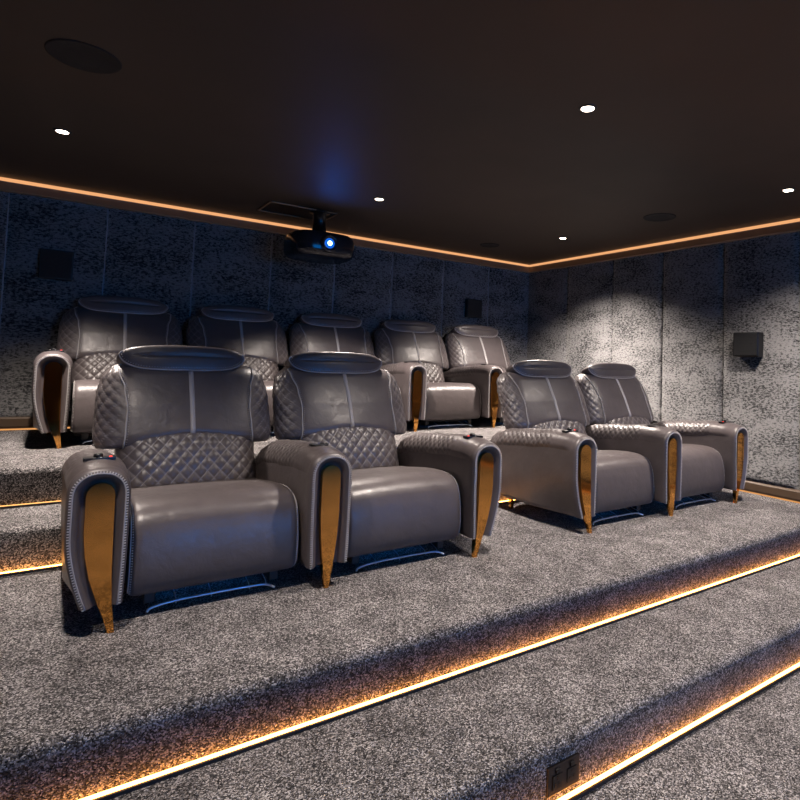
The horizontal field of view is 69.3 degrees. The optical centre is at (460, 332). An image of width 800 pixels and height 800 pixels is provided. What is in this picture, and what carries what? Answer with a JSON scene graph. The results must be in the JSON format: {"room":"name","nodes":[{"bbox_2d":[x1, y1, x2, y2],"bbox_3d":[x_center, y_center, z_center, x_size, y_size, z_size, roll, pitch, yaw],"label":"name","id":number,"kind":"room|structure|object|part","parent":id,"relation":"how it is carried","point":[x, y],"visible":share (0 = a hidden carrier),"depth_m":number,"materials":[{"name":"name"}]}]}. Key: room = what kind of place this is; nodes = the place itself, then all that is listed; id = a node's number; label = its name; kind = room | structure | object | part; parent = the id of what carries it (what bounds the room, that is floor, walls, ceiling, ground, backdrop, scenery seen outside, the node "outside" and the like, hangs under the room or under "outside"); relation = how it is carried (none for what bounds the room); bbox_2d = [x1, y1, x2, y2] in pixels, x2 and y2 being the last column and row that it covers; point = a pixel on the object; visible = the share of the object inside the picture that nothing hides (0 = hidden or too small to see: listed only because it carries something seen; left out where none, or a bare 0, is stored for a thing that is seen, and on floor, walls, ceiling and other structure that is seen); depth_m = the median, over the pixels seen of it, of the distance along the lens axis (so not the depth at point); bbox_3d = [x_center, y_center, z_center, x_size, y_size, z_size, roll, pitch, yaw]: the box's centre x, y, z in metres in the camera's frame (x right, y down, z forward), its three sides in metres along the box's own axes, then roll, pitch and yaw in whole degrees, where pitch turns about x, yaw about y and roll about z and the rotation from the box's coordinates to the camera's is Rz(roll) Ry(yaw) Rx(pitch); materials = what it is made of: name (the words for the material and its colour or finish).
{"room":"home theater","nodes":[
{"label":"home theater","id":0,"kind":"room"},
{"bbox_2d":[0,191,528,416],"bbox_3d":[-2.082,0.321,5.185,7.261,2.949,0.123,4,-3,-35],"label":"wall","id":1,"kind":"structure","parent":0,"point":[187,266],"depth_m":4.99,"materials":[{"name":"fabric"}]},
{"bbox_3d":[-3.651,-0.231,4.048,0.650,1.688,0.042,4,-3,-35],"label":"padded panel","id":2,"kind":"part","parent":1,"relation":"part of","materials":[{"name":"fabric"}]},
{"bbox_3d":[-3.385,-0.212,4.235,0.014,1.665,0.015,4,-3,-35],"label":"seam cord","id":3,"kind":"part","parent":1,"relation":"part of","materials":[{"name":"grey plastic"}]},
{"bbox_2d":[0,416,69,430],"bbox_3d":[-2.080,0.759,5.104,7.021,0.096,0.042,4,-3,-35],"label":"baseboard","id":4,"kind":"structure","parent":1,"relation":"attached to","point":[6,423],"depth_m":4.25,"materials":[{"name":"brown paint"}]},
{"bbox_3d":[-3.127,-0.194,4.414,0.630,1.688,0.039,4,-3,-35],"label":"padded panel","id":5,"kind":"part","parent":1,"relation":"part of","materials":[{"name":"fabric"}]},
{"bbox_2d":[38,248,73,280],"bbox_3d":[-3.088,-0.516,4.390,0.215,0.225,0.081,4,-3,-35],"label":"wall speaker","id":6,"kind":"object","parent":1,"relation":"attached to","point":[53,264],"visible":1,"depth_m":4.36,"materials":[{"name":"black plastic"}]},
{"bbox_3d":[-2.870,-0.176,4.596,0.014,1.665,0.015,4,-3,-35],"label":"seam cord","id":7,"kind":"part","parent":1,"relation":"part of","materials":[{"name":"grey fabric"}]},
{"bbox_3d":[-2.603,-0.158,4.780,0.650,1.688,0.039,4,-3,-35],"label":"padded panel","id":8,"kind":"part","parent":1,"relation":"part of","materials":[{"name":"fabric"}]},
{"bbox_3d":[-2.339,-0.139,4.968,0.015,1.665,0.014,4,-3,-35],"label":"seam cord","id":9,"kind":"part","parent":1,"relation":"part of","materials":[{"name":"grey fabric"}]},
{"bbox_3d":[-2.064,-0.120,5.158,0.670,1.688,0.040,4,-3,-35],"label":"padded panel","id":10,"kind":"part","parent":1,"relation":"part of","materials":[{"name":"fabric"}]},
{"bbox_2d":[0,177,528,272],"bbox_3d":[-1.996,-0.999,5.194,7.061,0.099,0.062,4,-3,-35],"label":"led strip light","id":11,"kind":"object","parent":1,"relation":"attached to","point":[6,184],"depth_m":5.02,"materials":[{"name":"brown metal"}]},
{"bbox_3d":[-1.791,-0.101,5.351,0.014,1.665,0.015,4,-3,-35],"label":"seam cord","id":12,"kind":"part","parent":1,"relation":"part of","materials":[{"name":"grey fabric"}]},
{"bbox_3d":[-1.532,-0.082,5.531,0.630,1.688,0.040,4,-3,-35],"label":"padded panel","id":13,"kind":"part","parent":1,"relation":"part of","materials":[{"name":"fabric"}]},
{"bbox_3d":[-1.275,-0.064,5.712,0.014,1.665,0.015,4,-3,-35],"label":"seam cord","id":14,"kind":"part","parent":1,"relation":"part of","materials":[{"name":"grey fabric"}]},
{"bbox_3d":[-1.008,-0.046,5.896,0.650,1.688,0.039,4,-3,-35],"label":"padded panel","id":15,"kind":"part","parent":1,"relation":"part of","materials":[{"name":"fabric"}]},
{"bbox_3d":[-0.744,-0.027,6.084,0.014,1.665,0.015,4,-3,-35],"label":"seam cord","id":16,"kind":"part","parent":1,"relation":"part of","materials":[{"name":"grey fabric"}]},
{"bbox_3d":[-0.477,-0.008,6.269,0.650,1.688,0.040,4,-3,-35],"label":"padded panel","id":17,"kind":"part","parent":1,"relation":"part of","materials":[{"name":"fabric"}]},
{"bbox_3d":[-0.212,0.010,6.456,0.014,1.665,0.015,4,-3,-35],"label":"seam cord","id":18,"kind":"part","parent":1,"relation":"part of","materials":[{"name":"grey fabric"}]},
{"bbox_3d":[0.054,0.029,6.642,0.650,1.688,0.041,4,-3,-35],"label":"padded panel","id":19,"kind":"part","parent":1,"relation":"part of","materials":[{"name":"fabric"}]},
{"bbox_2d":[465,299,481,318],"bbox_3d":[0.155,-0.278,6.668,0.215,0.215,0.066,4,-3,-35],"label":"wall speaker","id":20,"kind":"object","parent":1,"relation":"attached to","point":[473,307],"visible":1,"depth_m":6.63,"materials":[{"name":"black plastic"}]},
{"bbox_3d":[0.320,0.048,6.828,0.014,1.665,0.015,4,-3,-35],"label":"seam cord","id":21,"kind":"part","parent":1,"relation":"part of","materials":[{"name":"grey fabric"}]},
{"bbox_3d":[0.599,0.067,7.021,0.680,1.688,0.038,4,-3,-35],"label":"padded panel","id":22,"kind":"part","parent":1,"relation":"part of","materials":[{"name":"fabric"}]},
{"bbox_2d":[0,418,799,799],"bbox_3d":[0.658,1.203,1.181,7.261,0.985,9.790,4,-3,-35],"label":"floor","id":23,"kind":"structure","parent":0,"point":[86,710],"depth_m":2.11,"materials":[{"name":"carpet"}]},
{"bbox_2d":[0,500,60,508],"bbox_3d":[-1.093,0.960,3.716,7.071,0.012,0.024,4,-3,-35],"label":"light strip","id":24,"kind":"object","parent":23,"relation":"on","point":[59,501],"visible":0.02,"depth_m":2.93,"materials":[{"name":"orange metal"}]},
{"bbox_2d":[31,295,182,448],"bbox_3d":[-2.438,0.228,4.196,1.083,1.042,1.040,4,-3,-35],"label":"recliner chair","id":25,"kind":"object","parent":23,"relation":"on","point":[92,334],"visible":0.62,"depth_m":4.23,"materials":[{"name":"grey leather"}]},
{"bbox_3d":[-2.755,0.375,3.873,0.198,0.494,0.877,4,-3,-35],"label":"armrest","id":26,"kind":"part","parent":25,"relation":"part of","materials":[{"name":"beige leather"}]},
{"bbox_3d":[-2.508,0.448,3.539,0.114,0.533,0.032,4,-3,-35],"label":"leg","id":27,"kind":"part","parent":25,"relation":"part of","materials":[{"name":"brown wood"}]},
{"bbox_3d":[-2.578,0.110,3.647,0.104,0.025,0.042,4,-3,-35],"label":"control panel","id":28,"kind":"part","parent":25,"relation":"part of","materials":[{"name":"black plastic"}]},
{"bbox_3d":[-2.398,0.498,4.110,0.650,0.340,0.735,4,-3,-35],"label":"seat","id":29,"kind":"part","parent":25,"relation":"part of","materials":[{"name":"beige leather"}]},
{"bbox_2d":[71,352,117,385],"bbox_3d":[-2.586,0.264,4.403,0.656,0.340,0.307,4,-3,-35],"label":"lumbar cushion","id":30,"kind":"object","parent":25,"relation":"on","point":[86,365],"depth_m":4.21,"materials":[{"name":"leather"}]},
{"bbox_3d":[-2.636,0.020,4.498,0.664,0.412,0.327,4,-3,-35],"label":"backrest","id":31,"kind":"part","parent":25,"relation":"part of","materials":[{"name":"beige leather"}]},
{"bbox_2d":[61,345,351,633],"bbox_3d":[-1.230,0.583,2.726,1.083,1.042,1.100,4,-3,-35],"label":"recliner chair","id":32,"kind":"object","parent":23,"relation":"on","point":[183,498],"visible":1,"depth_m":2.51,"materials":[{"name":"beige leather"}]},
{"bbox_3d":[-1.529,0.730,2.378,0.198,0.494,0.877,4,-3,-35],"label":"armrest","id":33,"kind":"part","parent":32,"relation":"part of","materials":[{"name":"beige leather"}]},
{"bbox_3d":[-1.282,0.802,2.045,0.114,0.533,0.032,4,-3,-35],"label":"leg","id":34,"kind":"part","parent":32,"relation":"part of","materials":[{"name":"gold metal"}]},
{"bbox_3d":[-1.352,0.465,2.152,0.104,0.025,0.042,4,-3,-35],"label":"control panel","id":35,"kind":"part","parent":32,"relation":"part of","materials":[{"name":"black plastic"}]},
{"bbox_2d":[114,432,255,487],"bbox_3d":[-1.395,0.620,2.958,0.656,0.340,0.307,4,-3,-35],"label":"lumbar cushion","id":36,"kind":"object","parent":32,"relation":"on","point":[151,459],"depth_m":2.84,"materials":[{"name":"leather"}]},
{"bbox_3d":[-1.444,0.376,3.053,0.664,0.412,0.327,4,-3,-35],"label":"backrest","id":37,"kind":"part","parent":32,"relation":"part of","materials":[{"name":"beige leather"}]},
{"bbox_3d":[-1.013,1.062,2.354,0.493,0.050,0.077,4,-3,-35],"label":"footrest rail","id":38,"kind":"part","parent":32,"relation":"part of","materials":[{"name":"blue"}]},
{"bbox_3d":[-1.172,0.852,2.616,0.650,0.340,0.735,4,-3,-35],"label":"seat","id":39,"kind":"part","parent":32,"relation":"part of","materials":[{"name":"beige leather"}]},
{"bbox_3d":[-0.817,0.780,2.877,0.198,0.494,0.877,4,-3,-35],"label":"armrest","id":40,"kind":"part","parent":32,"relation":"part of","materials":[{"name":"beige leather"}]},
{"bbox_3d":[-0.583,0.852,2.534,0.088,0.532,0.032,4,-3,-35],"label":"leg","id":41,"kind":"part","parent":32,"relation":"part of","materials":[{"name":"gold metal"}]},
{"bbox_2d":[186,305,288,432],"bbox_3d":[-1.680,0.281,4.726,0.969,1.042,1.040,4,-3,-35],"label":"recliner chair","id":42,"kind":"object","parent":23,"relation":"on","point":[252,332],"visible":0.34,"depth_m":4.93,"materials":[{"name":"grey leather"}]},
{"bbox_3d":[-1.924,0.070,4.996,0.664,0.412,0.327,4,-3,-35],"label":"backrest","id":43,"kind":"part","parent":42,"relation":"part of","materials":[{"name":"beige leather"}]},
{"bbox_2d":[242,357,278,380],"bbox_3d":[-1.875,0.314,4.901,0.656,0.340,0.307,4,-3,-35],"label":"lumbar cushion","id":44,"kind":"object","parent":42,"relation":"on","point":[267,367],"depth_m":4.92,"materials":[{"name":"leather"}]},
{"bbox_3d":[-1.686,0.548,4.608,0.650,0.340,0.735,4,-3,-35],"label":"seat","id":45,"kind":"part","parent":42,"relation":"part of","materials":[{"name":"beige leather"}]},
{"bbox_2d":[0,500,516,576],"bbox_3d":[-0.839,1.143,3.335,7.071,0.012,0.024,4,-3,-35],"label":"light strip","id":46,"kind":"object","parent":23,"relation":"on","point":[57,566],"visible":0.02,"depth_m":2.58,"materials":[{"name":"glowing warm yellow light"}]},
{"bbox_2d":[289,313,426,431],"bbox_3d":[-0.969,0.332,5.224,0.969,1.042,1.040,4,-3,-35],"label":"recliner chair","id":47,"kind":"object","parent":23,"relation":"on","point":[314,332],"visible":0.44,"depth_m":5.31,"materials":[{"name":"grey leather"}]},
{"bbox_3d":[-1.212,0.120,5.494,0.664,0.412,0.327,4,-3,-35],"label":"backrest","id":48,"kind":"part","parent":47,"relation":"part of","materials":[{"name":"beige leather"}]},
{"bbox_3d":[-0.620,0.525,5.367,0.198,0.494,0.877,4,-3,-35],"label":"armrest","id":49,"kind":"part","parent":47,"relation":"part of","materials":[{"name":"beige leather"}]},
{"bbox_3d":[-0.386,0.598,5.025,0.088,0.532,0.032,4,-3,-35],"label":"leg","id":50,"kind":"part","parent":47,"relation":"part of","materials":[{"name":"gold metal"}]},
{"bbox_2d":[272,352,501,571],"bbox_3d":[-0.469,0.636,3.252,0.969,1.042,1.090,4,-3,-35],"label":"recliner chair","id":51,"kind":"object","parent":23,"relation":"on","point":[431,488],"visible":0.91,"depth_m":3.22,"materials":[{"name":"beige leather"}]},
{"bbox_3d":[-0.727,0.425,3.543,0.664,0.412,0.327,4,-3,-35],"label":"backrest","id":52,"kind":"part","parent":51,"relation":"part of","materials":[{"name":"beige leather"}]},
{"bbox_2d":[301,426,398,468],"bbox_3d":[-0.677,0.670,3.448,0.656,0.340,0.307,4,-3,-35],"label":"lumbar cushion","id":53,"kind":"object","parent":51,"relation":"on","point":[364,446],"depth_m":3.38,"materials":[{"name":"leather"}]},
{"bbox_3d":[-0.302,1.112,2.852,0.493,0.050,0.077,4,-3,-35],"label":"footrest rail","id":54,"kind":"part","parent":51,"relation":"part of","materials":[{"name":"blue"}]},
{"bbox_3d":[-0.460,0.902,3.114,0.650,0.340,0.735,4,-3,-35],"label":"seat","id":55,"kind":"part","parent":51,"relation":"part of","materials":[{"name":"beige leather"}]},
{"bbox_3d":[-0.106,0.830,3.375,0.198,0.494,0.877,4,-3,-35],"label":"armrest","id":56,"kind":"part","parent":51,"relation":"part of","materials":[{"name":"beige leather"}]},
{"bbox_3d":[0.071,0.565,3.148,0.104,0.025,0.042,4,-3,-35],"label":"control panel","id":57,"kind":"part","parent":51,"relation":"part of","materials":[{"name":"black plastic"}]},
{"bbox_3d":[0.117,0.900,3.024,0.114,0.533,0.032,4,-3,-35],"label":"leg","id":58,"kind":"part","parent":51,"relation":"part of","materials":[{"name":"gold metal"}]},
{"bbox_2d":[374,319,502,428],"bbox_3d":[-0.257,0.382,5.722,0.969,1.042,1.040,4,-3,-35],"label":"recliner chair","id":59,"kind":"object","parent":23,"relation":"on","point":[464,394],"visible":0.77,"depth_m":5.69,"materials":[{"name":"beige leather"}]},
{"bbox_3d":[-0.501,0.170,5.992,0.664,0.412,0.327,4,-3,-35],"label":"backrest","id":60,"kind":"part","parent":59,"relation":"part of","materials":[{"name":"beige leather"}]},
{"bbox_2d":[414,362,444,381],"bbox_3d":[-0.452,0.414,5.897,0.656,0.340,0.307,4,-3,-35],"label":"lumbar cushion","id":61,"kind":"object","parent":59,"relation":"on","point":[435,373],"depth_m":5.91,"materials":[{"name":"leather"}]},
{"bbox_3d":[-0.104,0.858,5.343,0.493,0.050,0.077,4,-3,-35],"label":"footrest rail","id":62,"kind":"part","parent":59,"relation":"part of","materials":[{"name":"blue"}]},
{"bbox_3d":[-0.263,0.648,5.604,0.650,0.340,0.735,4,-3,-35],"label":"seat","id":63,"kind":"part","parent":59,"relation":"part of","materials":[{"name":"beige leather"}]},
{"bbox_3d":[0.091,0.575,5.865,0.198,0.494,0.877,4,-3,-35],"label":"armrest","id":64,"kind":"part","parent":59,"relation":"part of","materials":[{"name":"beige leather"}]},
{"bbox_3d":[0.326,0.648,5.523,0.088,0.532,0.032,4,-3,-35],"label":"leg","id":65,"kind":"part","parent":59,"relation":"part of","materials":[{"name":"gold metal"}]},
{"bbox_2d":[79,554,799,799],"bbox_3d":[-0.031,1.296,2.165,7.071,0.012,0.024,4,-3,-35],"label":"light strip","id":66,"kind":"object","parent":23,"relation":"on","point":[149,780],"visible":1,"depth_m":1.98,"materials":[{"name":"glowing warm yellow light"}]},
{"bbox_2d":[445,325,510,424],"bbox_3d":[0.455,0.431,6.220,0.969,1.042,1.040,4,-3,-35],"label":"recliner chair","id":67,"kind":"object","parent":23,"relation":"on","point":[466,345],"visible":0.4,"depth_m":6.38,"materials":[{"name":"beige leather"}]},
{"bbox_3d":[0.211,0.220,6.490,0.664,0.412,0.327,4,-3,-35],"label":"backrest","id":68,"kind":"part","parent":67,"relation":"part of","materials":[{"name":"beige leather"}]},
{"bbox_2d":[546,752,579,797],"bbox_3d":[0.328,1.401,1.816,0.140,0.088,0.018,4,-3,-35],"label":"wall socket","id":69,"kind":"object","parent":23,"relation":"attached to","point":[563,774],"visible":1,"depth_m":1.81,"materials":[{"name":"grey plastic"}]},
{"bbox_2d":[552,768,561,790],"bbox_3d":[0.304,1.395,1.794,0.040,0.060,0.008,4,-3,-35],"label":"outlet","id":70,"kind":"object","parent":69,"relation":"attached to","point":[556,772],"depth_m":1.79,"materials":[{"name":"black plastic"}]},
{"bbox_2d":[567,760,576,782],"bbox_3d":[0.357,1.398,1.831,0.040,0.060,0.008,4,-3,-35],"label":"outlet","id":71,"kind":"object","parent":69,"relation":"attached to","point":[571,764],"depth_m":1.83,"materials":[{"name":"black plastic"}]},
{"bbox_2d":[490,360,681,532],"bbox_3d":[0.835,0.725,4.109,1.083,1.042,1.000,4,-3,-35],"label":"recliner chair","id":72,"kind":"object","parent":23,"relation":"on","point":[552,460],"visible":1,"depth_m":3.90,"materials":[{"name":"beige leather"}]},
{"bbox_3d":[0.649,0.517,4.396,0.664,0.412,0.327,4,-3,-35],"label":"backrest","id":73,"kind":"part","parent":72,"relation":"part of","materials":[{"name":"beige leather"}]},
{"bbox_3d":[0.507,0.873,3.803,0.198,0.494,0.877,4,-3,-35],"label":"armrest","id":74,"kind":"part","parent":72,"relation":"part of","materials":[{"name":"beige leather"}]},
{"bbox_2d":[531,420,586,434],"bbox_3d":[0.699,0.761,4.301,0.656,0.340,0.307,4,-3,-35],"label":"lumbar cushion","id":75,"kind":"object","parent":72,"relation":"on","point":[579,425],"depth_m":4.24,"materials":[{"name":"leather"}]},
{"bbox_3d":[0.684,0.608,3.577,0.104,0.025,0.042,4,-3,-35],"label":"control panel","id":76,"kind":"part","parent":72,"relation":"part of","materials":[{"name":"black plastic"}]},
{"bbox_3d":[0.754,0.945,3.470,0.114,0.533,0.032,4,-3,-35],"label":"leg","id":77,"kind":"part","parent":72,"relation":"part of","materials":[{"name":"gold metal"}]},
{"bbox_3d":[1.023,1.206,3.779,0.493,0.050,0.077,4,-3,-35],"label":"footrest rail","id":78,"kind":"part","parent":72,"relation":"part of","materials":[{"name":"blue"}]},
{"bbox_3d":[0.864,0.995,4.041,0.650,0.340,0.735,4,-3,-35],"label":"seat","id":79,"kind":"part","parent":72,"relation":"part of","materials":[{"name":"beige leather"}]},
{"bbox_3d":[1.219,0.923,4.301,0.198,0.494,0.877,4,-3,-35],"label":"armrest","id":80,"kind":"part","parent":72,"relation":"part of","materials":[{"name":"beige leather"}]},
{"bbox_3d":[1.453,0.995,3.959,0.088,0.532,0.032,4,-3,-35],"label":"leg","id":81,"kind":"part","parent":72,"relation":"part of","materials":[{"name":"gold metal"}]},
{"bbox_2d":[575,363,748,508],"bbox_3d":[1.579,0.779,4.661,0.969,1.042,1.050,4,-3,-35],"label":"recliner chair","id":82,"kind":"object","parent":23,"relation":"on","point":[714,453],"visible":0.66,"depth_m":4.62,"materials":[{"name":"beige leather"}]},
{"bbox_3d":[1.332,0.568,4.935,0.664,0.412,0.327,4,-3,-35],"label":"backrest","id":83,"kind":"part","parent":82,"relation":"part of","materials":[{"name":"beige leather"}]},
{"bbox_2d":[588,416,649,426],"bbox_3d":[1.381,0.812,4.840,0.656,0.340,0.307,4,-3,-35],"label":"lumbar cushion","id":84,"kind":"object","parent":82,"relation":"on","point":[626,420],"depth_m":4.73,"materials":[{"name":"leather"}]},
{"bbox_3d":[1.734,1.256,4.277,0.493,0.050,0.077,4,-3,-35],"label":"footrest rail","id":85,"kind":"part","parent":82,"relation":"part of","materials":[{"name":"blue"}]},
{"bbox_3d":[1.576,1.045,4.539,0.650,0.340,0.735,4,-3,-35],"label":"seat","id":86,"kind":"part","parent":82,"relation":"part of","materials":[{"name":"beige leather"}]},
{"bbox_3d":[1.930,0.973,4.800,0.198,0.494,0.877,4,-3,-35],"label":"armrest","id":87,"kind":"part","parent":82,"relation":"part of","materials":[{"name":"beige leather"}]},
{"bbox_3d":[2.152,1.044,4.449,0.114,0.533,0.032,4,-3,-35],"label":"leg","id":88,"kind":"part","parent":82,"relation":"part of","materials":[{"name":"gold metal"}]},
{"bbox_2d":[557,662,799,799],"bbox_3d":[0.249,1.467,1.748,7.071,0.012,0.024,4,-3,-35],"label":"light strip","id":89,"kind":"object","parent":23,"relation":"on","point":[581,791],"visible":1,"depth_m":2.12,"materials":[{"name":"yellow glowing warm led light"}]},
{"bbox_2d":[0,0,799,264],"bbox_3d":[0.744,-1.199,1.300,7.261,0.100,9.790,4,-3,-35],"label":"ceiling","id":90,"kind":"structure","parent":0,"point":[464,116],"depth_m":2.89,"materials":[{"name":"paint"}]},
{"bbox_2d":[53,128,71,134],"bbox_3d":[-2.285,-1.155,3.298,0.092,0.012,0.092,4,-3,-35],"label":"recessed light","id":91,"kind":"object","parent":90,"relation":"in","point":[58,130],"visible":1,"depth_m":3.29,"materials":[{"name":"grey"}]},
{"bbox_2d":[44,38,121,73],"bbox_3d":[-1.601,-1.174,2.446,0.278,0.009,0.278,4,-3,-35],"label":"ceiling speaker","id":92,"kind":"object","parent":90,"relation":"attached to","point":[76,54],"visible":1,"depth_m":2.43,"materials":[{"name":"black"}]},
{"bbox_2d":[61,47,106,66],"bbox_3d":[-1.601,-1.174,2.446,0.258,0.006,0.258,4,-3,-35],"label":"grille","id":93,"kind":"object","parent":92,"relation":"attached to","point":[70,56],"depth_m":2.44,"materials":[{"name":"black"}]},
{"bbox_2d":[257,201,338,219],"bbox_3d":[-1.399,-1.040,4.956,0.590,0.010,0.370,4,-3,-35],"label":"ceiling hatch","id":94,"kind":"object","parent":90,"relation":"attached to","point":[273,207],"visible":0.84,"depth_m":4.92,"materials":[{"name":"black plastic"}]},
{"bbox_2d":[283,210,353,263],"bbox_3d":[-1.196,-0.831,4.907,0.550,0.414,0.515,4,-3,-35],"label":"projector","id":95,"kind":"object","parent":90,"relation":"hanging from","point":[316,245],"visible":1,"depth_m":4.74,"materials":[{"name":"black plastic"}]},
{"bbox_2d":[373,197,384,200],"bbox_3d":[-0.630,-1.038,4.469,0.092,0.012,0.092,4,-3,-35],"label":"recessed light","id":96,"kind":"object","parent":90,"relation":"in","point":[375,198],"visible":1,"depth_m":4.46,"materials":[{"name":"grey"}]},
{"bbox_2d":[480,243,498,246],"bbox_3d":[0.312,-0.925,6.080,0.208,0.009,0.208,4,-3,-35],"label":"ceiling speaker","id":97,"kind":"object","parent":90,"relation":"attached to","point":[482,244],"visible":1,"depth_m":6.07,"materials":[{"name":"black"}]},
{"bbox_2d":[578,104,596,112],"bbox_3d":[0.614,-1.079,2.765,0.092,0.012,0.092,4,-3,-35],"label":"recessed light","id":98,"kind":"object","parent":90,"relation":"in","point":[586,108],"visible":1,"depth_m":2.75,"materials":[{"name":"grey"}]},
{"bbox_2d":[643,213,675,221],"bbox_3d":[1.637,-0.946,4.713,0.258,0.009,0.258,4,-3,-35],"label":"ceiling speaker","id":99,"kind":"object","parent":90,"relation":"attached to","point":[656,217],"visible":1,"depth_m":4.70,"materials":[{"name":"black metal"}]},
{"bbox_2d":[650,215,668,219],"bbox_3d":[1.637,-0.946,4.713,0.238,0.006,0.238,4,-3,-35],"label":"grille","id":100,"kind":"object","parent":99,"relation":"attached to","point":[652,217],"depth_m":4.71,"materials":[{"name":"black metal"}]},
{"bbox_2d":[781,188,795,191],"bbox_3d":[2.226,-0.965,3.892,0.092,0.012,0.092,4,-3,-35],"label":"recessed light","id":101,"kind":"object","parent":90,"relation":"in","point":[785,189],"visible":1,"depth_m":3.88,"materials":[{"name":"grey"}]},
{"bbox_2d":[527,231,799,489],"bbox_3d":[3.629,0.427,3.248,0.124,2.949,9.730,4,-3,-35],"label":"wall","id":102,"kind":"structure","parent":0,"point":[673,317],"depth_m":5.23,"materials":[{"name":"fabric"}]},
{"bbox_3d":[1.023,0.078,6.933,0.038,1.688,0.720,4,-3,-35],"label":"padded panel","id":103,"kind":"part","parent":102,"relation":"part of","materials":[{"name":"fabric"}]},
{"bbox_3d":[1.420,0.064,6.368,0.039,1.688,0.660,4,-3,-35],"label":"padded panel","id":104,"kind":"part","parent":102,"relation":"part of","materials":[{"name":"fabric"}]},
{"bbox_3d":[1.787,0.051,5.844,0.039,1.688,0.620,4,-3,-35],"label":"padded panel","id":105,"kind":"part","parent":102,"relation":"part of","materials":[{"name":"fabric"}]},
{"bbox_2d":[529,218,799,272],"bbox_3d":[3.602,-0.895,3.299,0.062,0.099,9.590,4,-3,-35],"label":"trim","id":106,"kind":"structure","parent":102,"relation":"attached to","point":[788,226],"depth_m":5.45,"materials":[{"name":"brown wood"}]},
{"bbox_3d":[2.137,0.230,5.325,0.038,2.073,0.625,4,-3,-35],"label":"padded panel","id":107,"kind":"part","parent":102,"relation":"part of","materials":[{"name":"fabric"}]},
{"bbox_2d":[733,332,762,356],"bbox_3d":[2.423,0.102,4.829,0.101,0.205,0.215,4,-3,-35],"label":"wall speaker","id":108,"kind":"object","parent":102,"relation":"attached to","point":[745,344],"visible":1,"depth_m":4.78,"materials":[{"name":"black plastic"}]},
{"bbox_3d":[2.501,0.217,4.807,0.038,2.073,0.640,4,-3,-35],"label":"padded panel","id":109,"kind":"part","parent":102,"relation":"part of","materials":[{"name":"fabric"}]},
{"bbox_2d":[739,480,799,503],"bbox_3d":[2.422,1.288,4.783,0.042,0.096,1.379,4,-3,-35],"label":"baseboard","id":110,"kind":"structure","parent":102,"relation":"attached to","point":[782,493],"depth_m":4.62,"materials":[{"name":"brown paint"}]}
]}

